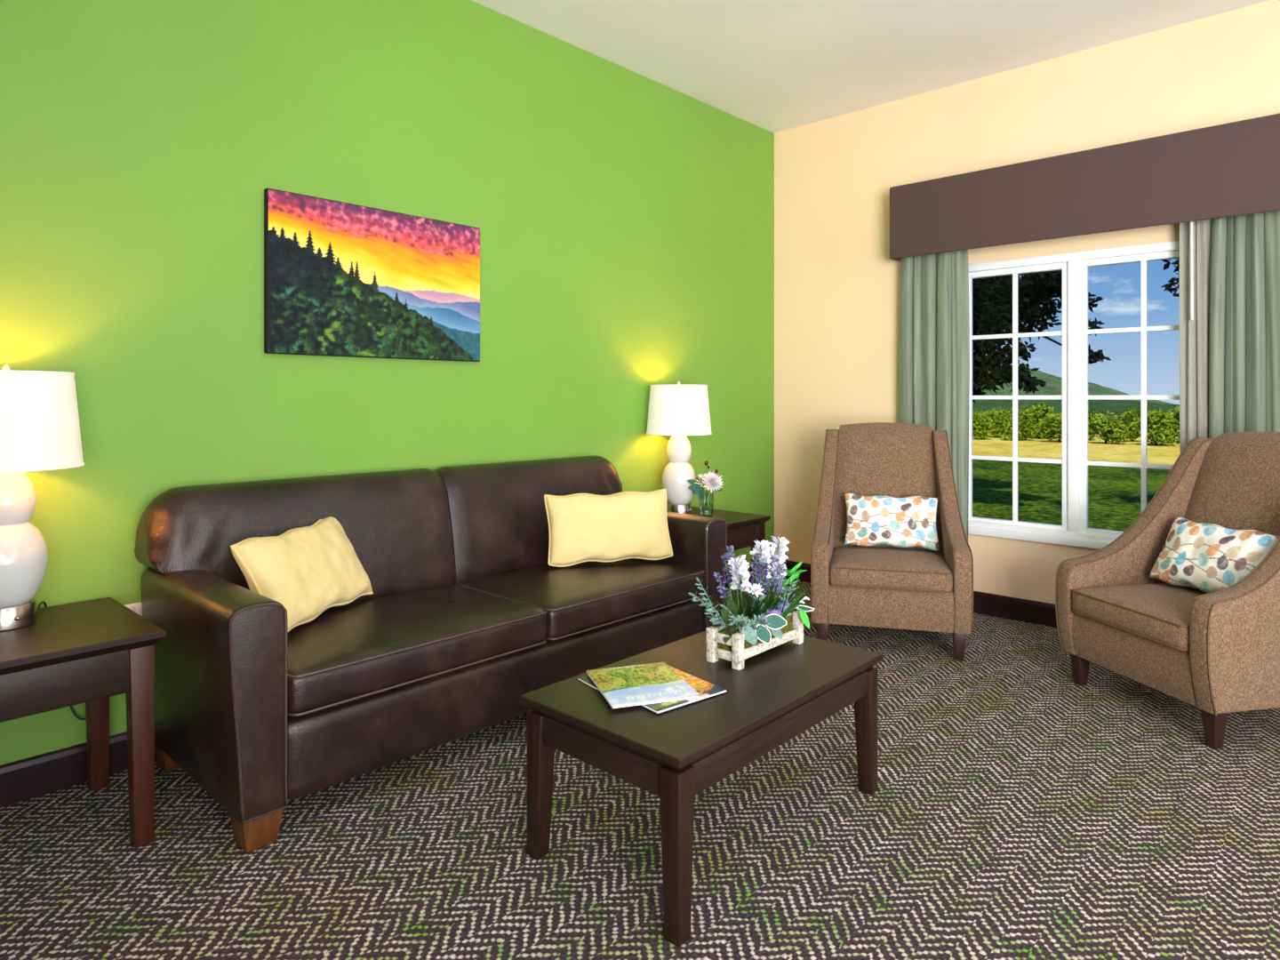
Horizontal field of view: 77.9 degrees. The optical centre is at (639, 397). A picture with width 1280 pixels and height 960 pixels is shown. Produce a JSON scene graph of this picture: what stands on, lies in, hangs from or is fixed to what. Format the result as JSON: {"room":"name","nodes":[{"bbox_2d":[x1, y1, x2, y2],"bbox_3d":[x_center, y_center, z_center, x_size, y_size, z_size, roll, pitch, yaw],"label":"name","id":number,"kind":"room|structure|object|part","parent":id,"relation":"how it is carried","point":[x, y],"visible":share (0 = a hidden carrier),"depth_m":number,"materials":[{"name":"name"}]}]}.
{"room":"living room","nodes":[
{"label":"living room","id":0,"kind":"room"},
{"bbox_2d":[0,0,774,765],"bbox_3d":[-1.968,-0.306,2.593,0.100,3.173,8.700,0,0,43],"label":"wall","id":1,"kind":"structure","parent":0,"point":[624,218],"depth_m":3.30,"materials":[{"name":"green paint"}]},
{"bbox_2d":[124,602,142,616],"bbox_3d":[-1.761,0.754,2.736,0.008,0.078,0.072,0,0,43],"label":"wall outlet","id":2,"kind":"object","parent":1,"relation":"attached to","point":[136,607],"visible":0.1,"depth_m":2.75,"materials":[{"name":"white plastic"}]},
{"bbox_2d":[127,606,135,612],"bbox_3d":[-1.759,0.753,2.734,0.003,0.060,0.028,0,0,43],"label":"socket","id":3,"kind":"object","parent":2,"relation":"attached to","point":[133,608],"depth_m":2.74,"materials":[{"name":"white plastic"}]},
{"bbox_2d":[264,188,479,361],"bbox_3d":[-1.109,-0.488,3.417,0.034,0.637,0.991,0,0,43],"label":"picture","id":4,"kind":"object","parent":1,"relation":"attached to","point":[341,279],"visible":1,"depth_m":3.33,"materials":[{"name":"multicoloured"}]},
{"bbox_2d":[0,564,773,807],"bbox_3d":[-1.926,1.216,2.553,0.016,0.127,8.499,0,0,43],"label":"baseboard","id":5,"kind":"structure","parent":1,"relation":"attached to","point":[32,777],"depth_m":2.56,"materials":[{"name":"brown wood"}]},
{"bbox_2d":[0,578,1279,959],"bbox_3d":[0.486,1.330,0.313,6.800,0.100,8.700,0,0,43],"label":"floor","id":6,"kind":"structure","parent":0,"point":[1019,809],"depth_m":2.26,"materials":[{"name":"carpet"}]},
{"bbox_2d":[0,597,166,847],"bbox_3d":[-1.779,0.976,2.253,0.570,0.608,0.600,0,0,43],"label":"end table","id":7,"kind":"object","parent":6,"relation":"on","point":[90,652],"visible":1,"depth_m":2.24,"materials":[{"name":"brown wood"}]},
{"bbox_2d":[0,363,86,719],"bbox_3d":[-1.847,0.484,2.356,0.379,1.164,0.445,0,0,43],"label":"table lamp","id":8,"kind":"object","parent":7,"relation":"on","point":[40,426],"visible":0.94,"depth_m":2.28,"materials":[{"name":"white ceramic"}]},
{"bbox_3d":[-1.803,0.641,2.292,0.010,0.014,0.014,0,0,31],"label":"switch knob","id":9,"kind":"part","parent":8,"relation":"part of","materials":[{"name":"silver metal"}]},
{"bbox_3d":[-1.869,0.067,2.332,0.379,0.285,0.379,0,0,43],"label":"lamp shade","id":10,"kind":"part","parent":8,"relation":"part of","materials":[{"name":"beige fabric"}]},
{"bbox_3d":[-1.879,0.859,2.524,0.088,0.414,0.234,0,0,10],"label":"power cord","id":11,"kind":"part","parent":8,"relation":"part of","materials":[{"name":"black plastic"}]},
{"bbox_3d":[-1.780,0.996,2.592,0.062,0.568,0.062,0,0,43],"label":"leg","id":12,"kind":"part","parent":7,"relation":"part of","materials":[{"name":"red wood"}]},
{"bbox_3d":[-1.441,0.996,2.276,0.062,0.568,0.062,0,0,43],"label":"leg","id":13,"kind":"part","parent":7,"relation":"part of","materials":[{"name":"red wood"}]},
{"bbox_2d":[134,456,727,853],"bbox_3d":[-0.662,0.796,3.276,0.876,0.967,2.268,0,0,43],"label":"sofa","id":14,"kind":"object","parent":6,"relation":"on","point":[467,615],"visible":0.88,"depth_m":2.76,"materials":[{"name":"brown leather"}]},
{"bbox_3d":[-1.363,0.880,2.492,0.805,0.603,0.161,0,0,43],"label":"arm","id":15,"kind":"part","parent":14,"relation":"part of","materials":[{"name":"brown leather"}]},
{"bbox_2d":[134,468,455,602],"bbox_3d":[-1.271,0.597,3.073,0.259,0.567,1.142,0,0,43],"label":"cushion","id":16,"kind":"object","parent":14,"relation":"on","point":[399,525],"depth_m":3.04,"materials":[{"name":"brown leather"}]},
{"bbox_2d":[230,516,373,631],"bbox_3d":[-1.179,0.619,2.813,0.222,0.325,0.583,0,0,13],"label":"throw pillow","id":17,"kind":"object","parent":14,"relation":"on","point":[316,568],"visible":0.91,"depth_m":2.71,"materials":[{"name":"yellow fabric"}]},
{"bbox_2d":[287,584,546,713],"bbox_3d":[-0.910,0.855,2.853,0.663,0.155,0.981,0,0,43],"label":"seat cushion","id":18,"kind":"object","parent":14,"relation":"on","point":[397,638],"depth_m":2.67,"materials":[{"name":"brown leather"}]},
{"bbox_2d":[434,456,622,584],"bbox_3d":[-0.499,0.597,3.903,0.259,0.567,1.117,0,0,43],"label":"cushion","id":19,"kind":"object","parent":14,"relation":"on","point":[498,523],"depth_m":3.65,"materials":[{"name":"brown leather"}]},
{"bbox_2d":[459,558,704,638],"bbox_3d":[-0.249,0.855,3.563,0.663,0.155,0.961,0,0,43],"label":"seat cushion","id":20,"kind":"object","parent":14,"relation":"on","point":[580,600],"depth_m":3.37,"materials":[{"name":"brown leather"}]},
{"bbox_2d":[544,488,672,567],"bbox_3d":[-0.144,0.608,3.714,0.601,0.327,0.190,0,0,-18],"label":"throw pillow","id":21,"kind":"object","parent":14,"relation":"on","point":[583,527],"visible":1,"depth_m":3.65,"materials":[{"name":"yellow fabric"}]},
{"bbox_3d":[0.070,0.880,4.034,0.805,0.603,0.161,0,0,43],"label":"arm","id":22,"kind":"part","parent":14,"relation":"part of","materials":[{"name":"brown leather"}]},
{"bbox_2d":[520,623,883,947],"bbox_3d":[0.228,1.057,2.396,0.582,0.446,1.030,0,0,43],"label":"coffee table","id":23,"kind":"object","parent":6,"relation":"on","point":[781,692],"visible":0.78,"depth_m":2.15,"materials":[{"name":"brown wood"}]},
{"bbox_3d":[-0.275,1.079,2.219,0.062,0.402,0.062,0,0,43],"label":"leg","id":24,"kind":"part","parent":23,"relation":"part of","materials":[{"name":"brown wood"}]},
{"bbox_2d":[577,663,638,690],"bbox_3d":[-0.029,0.832,2.309,0.214,0.004,0.235,0,0,-36],"label":"magazine","id":25,"kind":"object","parent":23,"relation":"on","point":[586,679],"visible":0.05,"depth_m":2.32,"materials":[{"name":"white paper"}]},
{"bbox_2d":[640,665,726,713],"bbox_3d":[0.062,0.827,2.260,0.251,0.005,0.271,0,0,-38],"label":"magazine","id":26,"kind":"object","parent":25,"relation":"on","point":[705,689],"visible":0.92,"depth_m":2.21,"materials":[{"name":"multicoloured paper"}]},
{"bbox_2d":[586,662,699,708],"bbox_3d":[0.002,0.819,2.271,0.249,0.010,0.291,0,0,-18],"label":"magazine","id":27,"kind":"object","parent":26,"relation":"on","point":[651,683],"visible":1,"depth_m":2.25,"materials":[{"name":"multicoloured paper"}]},
{"bbox_3d":[0.088,1.079,1.881,0.062,0.402,0.062,0,0,43],"label":"leg","id":28,"kind":"part","parent":23,"relation":"part of","materials":[{"name":"brown wood"}]},
{"bbox_2d":[688,536,814,670],"bbox_3d":[0.382,0.648,2.567,0.486,0.371,0.248,0,0,-35],"label":"flower arrangement","id":29,"kind":"object","parent":23,"relation":"on","point":[745,637],"visible":1,"depth_m":2.54,"materials":[{"name":"multicoloured plant"}]},
{"bbox_3d":[0.229,0.781,2.503,0.028,0.105,0.028,0,0,43],"label":"corner post","id":30,"kind":"part","parent":29,"relation":"part of","materials":[{"name":"white wood"}]},
{"bbox_3d":[0.288,0.629,2.543,0.057,0.251,0.014,0,0,-32],"label":"stem","id":31,"kind":"part","parent":29,"relation":"part of","materials":[{"name":"plant"}]},
{"bbox_3d":[0.310,0.619,2.572,0.041,0.271,0.012,0,0,-14],"label":"stem","id":32,"kind":"part","parent":29,"relation":"part of","materials":[{"name":"white plant"}]},
{"bbox_3d":[0.302,0.781,2.434,0.028,0.105,0.028,0,0,43],"label":"corner post","id":33,"kind":"part","parent":29,"relation":"part of","materials":[{"name":"white wood"}]},
{"bbox_3d":[0.327,0.639,2.555,0.038,0.231,0.009,0,0,-38],"label":"stem","id":34,"kind":"part","parent":29,"relation":"part of","materials":[{"name":"plant"}]},
{"bbox_3d":[0.379,0.631,2.584,0.004,0.245,0.009,0,0,15],"label":"stem","id":35,"kind":"part","parent":29,"relation":"part of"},
{"bbox_3d":[0.400,0.646,2.578,0.015,0.215,0.005,0,0,43],"label":"stem","id":36,"kind":"part","parent":29,"relation":"part of","materials":[{"name":"green plant"}]},
{"bbox_3d":[0.429,0.644,2.627,0.031,0.221,0.011,0,0,-32],"label":"stem","id":37,"kind":"part","parent":29,"relation":"part of","materials":[{"name":"plant"}]},
{"bbox_3d":[0.433,0.704,2.556,0.056,0.056,0.056,0,0,43],"label":"thistle flower","id":38,"kind":"part","parent":29,"relation":"part of","materials":[{"name":"purple plant"}]},
{"bbox_3d":[0.453,0.654,2.620,0.021,0.201,0.036,0,0,43],"label":"stem","id":39,"kind":"part","parent":29,"relation":"part of","materials":[{"name":"plant"}]},
{"bbox_3d":[0.473,0.689,2.600,0.046,0.046,0.046,0,0,43],"label":"thistle flower","id":40,"kind":"part","parent":29,"relation":"part of","materials":[{"name":"purple plant"}]},
{"bbox_3d":[0.537,0.781,2.687,0.028,0.105,0.028,0,0,43],"label":"corner post","id":41,"kind":"part","parent":29,"relation":"part of","materials":[{"name":"white wood"}]},
{"bbox_3d":[0.731,1.079,2.573,0.062,0.402,0.062,0,0,43],"label":"leg","id":42,"kind":"part","parent":23,"relation":"part of","materials":[{"name":"brown wood"}]},
{"bbox_2d":[690,506,770,613],"bbox_3d":[0.322,0.978,4.496,0.595,0.604,0.605,0,0,43],"label":"end table","id":43,"kind":"object","parent":6,"relation":"on","point":[743,529],"visible":0.21,"depth_m":4.43,"materials":[{"name":"brown wood"}]},
{"bbox_2d":[646,381,711,514],"bbox_3d":[0.225,0.290,4.579,0.379,0.770,0.379,0,0,43],"label":"table lamp","id":44,"kind":"object","parent":43,"relation":"on","point":[678,411],"visible":0.98,"depth_m":4.47,"materials":[{"name":"white ceramic"}]},
{"bbox_3d":[0.225,0.071,4.579,0.379,0.285,0.379,0,0,43],"label":"lamp shade","id":45,"kind":"part","parent":44,"relation":"part of","materials":[{"name":"beige fabric"}]},
{"bbox_2d":[698,490,713,517],"bbox_3d":[0.377,0.604,4.493,0.083,0.145,0.083,0,0,43],"label":"glass vase","id":46,"kind":"object","parent":43,"relation":"on","point":[712,493],"visible":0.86,"depth_m":4.48,"materials":[{"name":"clear glass"}]},
{"bbox_2d":[694,473,708,513],"bbox_3d":[0.350,0.545,4.476,0.089,0.230,0.069,0,0,15],"label":"dahlia","id":47,"kind":"object","parent":46,"relation":"in","point":[700,476],"visible":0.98,"depth_m":4.48,"materials":[{"name":"white plant"}]},
{"bbox_2d":[687,474,722,513],"bbox_3d":[0.364,0.549,4.486,0.200,0.223,0.044,0,0,0],"label":"eucalyptus sprig","id":48,"kind":"object","parent":46,"relation":"in","point":[697,489],"visible":0.88,"depth_m":4.48,"materials":[{"name":"teal plant"}]},
{"bbox_3d":[0.379,0.580,4.494,0.059,0.161,0.028,0,0,-6],"label":"stem","id":49,"kind":"part","parent":48,"relation":"part of","materials":[{"name":"green plant"}]},
{"bbox_2d":[696,460,718,512],"bbox_3d":[0.381,0.509,4.503,0.128,0.301,0.022,0,0,1],"label":"stem","id":50,"kind":"object","parent":46,"relation":"in","point":[706,462],"visible":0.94,"depth_m":4.50,"materials":[{"name":"green plant"}]},
{"bbox_2d":[701,471,723,513],"bbox_3d":[0.412,0.537,4.449,0.106,0.245,0.121,0,0,43],"label":"dahlia","id":51,"kind":"object","parent":46,"relation":"in","point":[714,483],"visible":1,"depth_m":4.45,"materials":[{"name":"white plant"}]},
{"bbox_3d":[0.671,0.998,4.512,0.062,0.564,0.062,0,0,43],"label":"leg","id":52,"kind":"part","parent":43,"relation":"part of","materials":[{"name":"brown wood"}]},
{"bbox_2d":[810,422,973,660],"bbox_3d":[1.328,0.714,4.250,0.760,1.133,0.817,0,0,15],"label":"armchair","id":53,"kind":"object","parent":6,"relation":"on","point":[876,586],"visible":0.91,"depth_m":4.04,"materials":[{"name":"brown fabric"}]},
{"bbox_3d":[0.932,1.209,4.036,0.062,0.142,0.062,0,0,15],"label":"leg","id":54,"kind":"part","parent":53,"relation":"part of","materials":[{"name":"brown wood"}]},
{"bbox_3d":[1.395,0.533,4.494,0.584,0.773,0.310,0,0,15],"label":"backrest","id":55,"kind":"part","parent":53,"relation":"part of","materials":[{"name":"brown fabric"}]},
{"bbox_2d":[829,545,952,591],"bbox_3d":[1.297,0.881,4.138,0.588,0.133,0.584,0,0,15],"label":"seat cushion","id":56,"kind":"object","parent":53,"relation":"on","point":[852,568],"depth_m":3.91,"materials":[{"name":"brown fabric"}]},
{"bbox_3d":[1.317,1.038,4.212,0.588,0.205,0.685,0,0,15],"label":"seat","id":57,"kind":"part","parent":53,"relation":"part of","materials":[{"name":"brown fabric"}]},
{"bbox_2d":[844,493,939,550],"bbox_3d":[1.353,0.667,4.264,0.488,0.278,0.159,0,0,17],"label":"throw pillow","id":58,"kind":"object","parent":53,"relation":"on","point":[908,522],"visible":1,"depth_m":4.22,"materials":[{"name":"multicoloured fabric"}]},
{"bbox_3d":[1.558,1.209,3.863,0.062,0.142,0.062,0,0,15],"label":"leg","id":59,"kind":"part","parent":53,"relation":"part of","materials":[{"name":"brown wood"}]},
{"bbox_2d":[1055,432,1279,749],"bbox_3d":[2.337,0.714,3.278,0.817,1.133,0.760,0,0,-12],"label":"armchair","id":60,"kind":"object","parent":6,"relation":"on","point":[1218,652],"visible":0.93,"depth_m":3.23,"materials":[{"name":"brown fabric"}]},
{"bbox_3d":[1.965,1.209,3.530,0.062,0.142,0.062,0,0,-12],"label":"leg","id":61,"kind":"part","parent":60,"relation":"part of","materials":[{"name":"brown wood"}]},
{"bbox_3d":[2.299,1.038,3.269,0.685,0.205,0.588,0,0,-12],"label":"seat","id":62,"kind":"part","parent":60,"relation":"part of","materials":[{"name":"brown fabric"}]},
{"bbox_2d":[1072,583,1207,649],"bbox_3d":[2.223,0.881,3.253,0.584,0.133,0.588,0,0,-12],"label":"seat cushion","id":63,"kind":"object","parent":60,"relation":"on","point":[1158,615],"depth_m":3.20,"materials":[{"name":"brown fabric"}]},
{"bbox_2d":[1149,517,1279,593],"bbox_3d":[2.367,0.667,3.274,0.199,0.276,0.468,0,0,-12],"label":"throw pillow","id":64,"kind":"object","parent":60,"relation":"on","point":[1208,558],"visible":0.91,"depth_m":3.23,"materials":[{"name":"multicoloured fabric"}]},
{"bbox_3d":[2.101,1.209,2.895,0.062,0.142,0.062,0,0,-12],"label":"leg","id":65,"kind":"part","parent":60,"relation":"part of","materials":[{"name":"brown wood"}]},
{"bbox_3d":[2.585,0.533,3.331,0.310,0.773,0.584,0,0,-12],"label":"backrest","id":66,"kind":"part","parent":60,"relation":"part of","materials":[{"name":"brown fabric"}]},
{"bbox_2d":[472,0,1270,133],"bbox_3d":[0.486,-1.943,0.313,6.800,0.100,8.700,0,0,43],"label":"ceiling","id":67,"kind":"structure","parent":0,"point":[773,66],"depth_m":4.14,"materials":[{"name":"paint"}]},
{"bbox_2d":[774,0,1279,603],"bbox_3d":[3.433,-0.306,3.485,6.600,3.173,0.160,0,0,43],"label":"wall","id":68,"kind":"structure","parent":0,"point":[836,281],"depth_m":4.97,"materials":[{"name":"beige paint"}]},
{"bbox_2d":[776,559,1056,627],"bbox_3d":[3.380,1.216,3.414,6.583,0.127,0.016,0,0,43],"label":"baseboard","id":69,"kind":"structure","parent":68,"relation":"attached to","point":[1033,612],"depth_m":4.57,"materials":[{"name":"brown wood"}]},
{"bbox_2d":[968,240,1179,549],"bbox_3d":[2.421,0.010,4.371,1.370,1.610,0.140,0,0,43],"label":"window","id":70,"kind":"structure","parent":68,"relation":"in","point":[1074,531],"depth_m":4.35,"materials":[{"name":"white plastic"}]},
{"bbox_3d":[2.178,-0.005,4.591,0.575,1.490,0.048,0,0,43],"label":"sash","id":71,"kind":"part","parent":70,"relation":"part of","materials":[{"name":"white plastic"}]},
{"bbox_3d":[2.418,0.792,4.367,1.370,0.045,0.130,0,0,43],"label":"sill","id":72,"kind":"part","parent":70,"relation":"part of","materials":[{"name":"white plastic"}]},
{"bbox_3d":[2.647,-0.005,4.155,0.605,1.490,0.048,0,0,43],"label":"sash","id":73,"kind":"part","parent":70,"relation":"part of","materials":[{"name":"white plastic"}]},
{"bbox_2d":[889,112,1279,261],"bbox_3d":[2.331,-1.077,4.276,1.993,0.443,0.178,0,0,43],"label":"window valance","id":74,"kind":"object","parent":68,"relation":"attached to","point":[1230,169],"visible":0.91,"depth_m":4.10,"materials":[{"name":"brown fabric"}]},
{"bbox_2d":[898,249,969,541],"bbox_3d":[1.777,0.115,4.810,0.425,2.270,0.087,0,0,43],"label":"curtain","id":75,"kind":"object","parent":74,"relation":"hanging from","point":[934,340],"visible":0.56,"depth_m":4.75,"materials":[{"name":"green fabric"}]},
{"bbox_2d":[1179,210,1279,452],"bbox_3d":[2.854,0.115,3.805,0.435,2.270,0.105,0,0,43],"label":"curtain","id":76,"kind":"object","parent":74,"relation":"hanging from","point":[1229,267],"visible":0.48,"depth_m":3.82,"materials":[{"name":"green fabric"}]},
{"bbox_3d":[2.706,-0.675,3.881,0.013,0.590,0.012,0,0,20],"label":"draw rod","id":77,"kind":"part","parent":76,"relation":"part of","materials":[{"name":"white plastic"}]},
{"bbox_3d":[2.900,0.115,3.764,0.312,2.270,0.093,0,0,43],"label":"panel","id":78,"kind":"part","parent":76,"relation":"part of","materials":[{"name":"green fabric"}]},
{"label":"outside","id":79,"kind":"structure","parent":0,"visible":0},
{"bbox_2d":[972,424,1180,464],"bbox_3d":[21.802,1.880,41.321,70.000,0.001,39.400,0,0,43],"label":"field","id":80,"kind":"structure","parent":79,"point":[1041,448],"depth_m":28.60,"materials":[{"name":"yellow plant"}]},
{"bbox_2d":[972,409,993,439],"bbox_3d":[15.111,1.277,35.518,1.414,1.472,1.372,0,0,25],"label":"bush","id":81,"kind":"object","parent":80,"relation":"on","point":[981,427],"visible":0.82,"depth_m":35.15,"materials":[{"name":"green plant"}]},
{"bbox_2d":[980,407,1007,438],"bbox_3d":[16.718,1.227,37.169,1.414,1.593,1.547,0,0,-33],"label":"bush","id":82,"kind":"object","parent":80,"relation":"on","point":[996,420],"visible":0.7,"depth_m":36.78,"materials":[{"name":"green plant"}]},
{"bbox_2d":[1000,404,1039,440],"bbox_3d":[16.406,1.175,34.284,1.528,1.793,1.479,0,0,-31],"label":"bush","id":83,"kind":"object","parent":80,"relation":"on","point":[1023,420],"visible":0.74,"depth_m":34.16,"materials":[{"name":"green plant"}]},
{"bbox_2d":[1026,401,1058,439],"bbox_3d":[18.101,1.121,36.039,1.597,1.929,1.650,0,0,-43],"label":"bush","id":84,"kind":"object","parent":80,"relation":"on","point":[1043,412],"visible":0.43,"depth_m":35.73,"materials":[{"name":"green plant"}]},
{"bbox_2d":[1037,411,1062,442],"bbox_3d":[17.591,1.265,33.223,1.512,1.332,1.549,0,0,-32],"label":"bush","id":85,"kind":"object","parent":80,"relation":"on","point":[1052,426],"visible":0.59,"depth_m":33.11,"materials":[{"name":"green plant"}]},
{"bbox_2d":[1088,408,1097,439],"bbox_3d":[19.398,1.202,34.749,1.633,1.468,1.672,0,0,41],"label":"bush","id":86,"kind":"object","parent":80,"relation":"on","point":[1091,434],"visible":0.1,"depth_m":34.27,"materials":[{"name":"green plant"}]},
{"bbox_2d":[1088,410,1127,444],"bbox_3d":[18.834,1.257,31.992,1.414,1.521,1.372,0,0,-11],"label":"bush","id":87,"kind":"object","parent":80,"relation":"on","point":[1109,428],"visible":1,"depth_m":31.78,"materials":[{"name":"green plant"}]},
{"bbox_2d":[1116,407,1140,441],"bbox_3d":[20.886,1.209,33.583,1.482,1.638,1.527,0,0,13],"label":"bush","id":88,"kind":"object","parent":80,"relation":"on","point":[1127,418],"visible":0.62,"depth_m":33.24,"materials":[{"name":"green plant"}]},
{"bbox_2d":[1129,408,1178,446],"bbox_3d":[20.051,1.208,30.882,1.479,1.710,1.528,0,0,-29],"label":"bush","id":89,"kind":"object","parent":80,"relation":"on","point":[1159,429],"visible":0.82,"depth_m":30.55,"materials":[{"name":"green plant"}]},
{"bbox_2d":[1166,406,1179,442],"bbox_3d":[22.126,1.123,32.271,1.597,1.926,1.650,0,0,-34],"label":"bush","id":90,"kind":"object","parent":80,"relation":"on","point":[1176,420],"visible":0.18,"depth_m":32.29,"materials":[{"name":"green plant"}]},
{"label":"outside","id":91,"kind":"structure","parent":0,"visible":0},
{"bbox_2d":[973,367,1174,404],"bbox_3d":[87.123,-1.962,164.500,170.000,15.735,60.000,0,0,43],"label":"hill","id":92,"kind":"structure","parent":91,"point":[1053,384],"depth_m":169.80,"materials":[{"name":"green plant"}]},
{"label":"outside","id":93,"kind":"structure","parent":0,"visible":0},
{"bbox_2d":[972,393,1179,420],"bbox_3d":[57.527,0.864,103.270,130.000,3.182,40.000,0,0,43],"label":"hill","id":94,"kind":"structure","parent":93,"point":[1119,407],"depth_m":102.17,"materials":[{"name":"green plant"}]},
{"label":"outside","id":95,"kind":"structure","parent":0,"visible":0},
{"bbox_2d":[972,459,1170,531],"bbox_3d":[5.145,1.880,16.050,40.000,0.069,20.300,0,0,43],"label":"lawn","id":96,"kind":"structure","parent":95,"point":[1114,492],"depth_m":15.68,"materials":[{"name":"green plant"}]},
{"bbox_2d":[972,270,1111,404],"bbox_3d":[4.749,-0.808,14.008,6.329,5.611,3.143,0,0,34],"label":"shade tree","id":97,"kind":"object","parent":96,"relation":"on","point":[992,308],"visible":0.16,"depth_m":12.05,"materials":[{"name":"green plant"}]},
{"bbox_2d":[1160,257,1179,296],"bbox_3d":[9.094,-0.710,10.703,3.517,5.408,2.529,0,0,43],"label":"shade tree","id":98,"kind":"object","parent":96,"relation":"on","point":[1172,281],"visible":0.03,"depth_m":11.38,"materials":[{"name":"green plant"}]}
]}

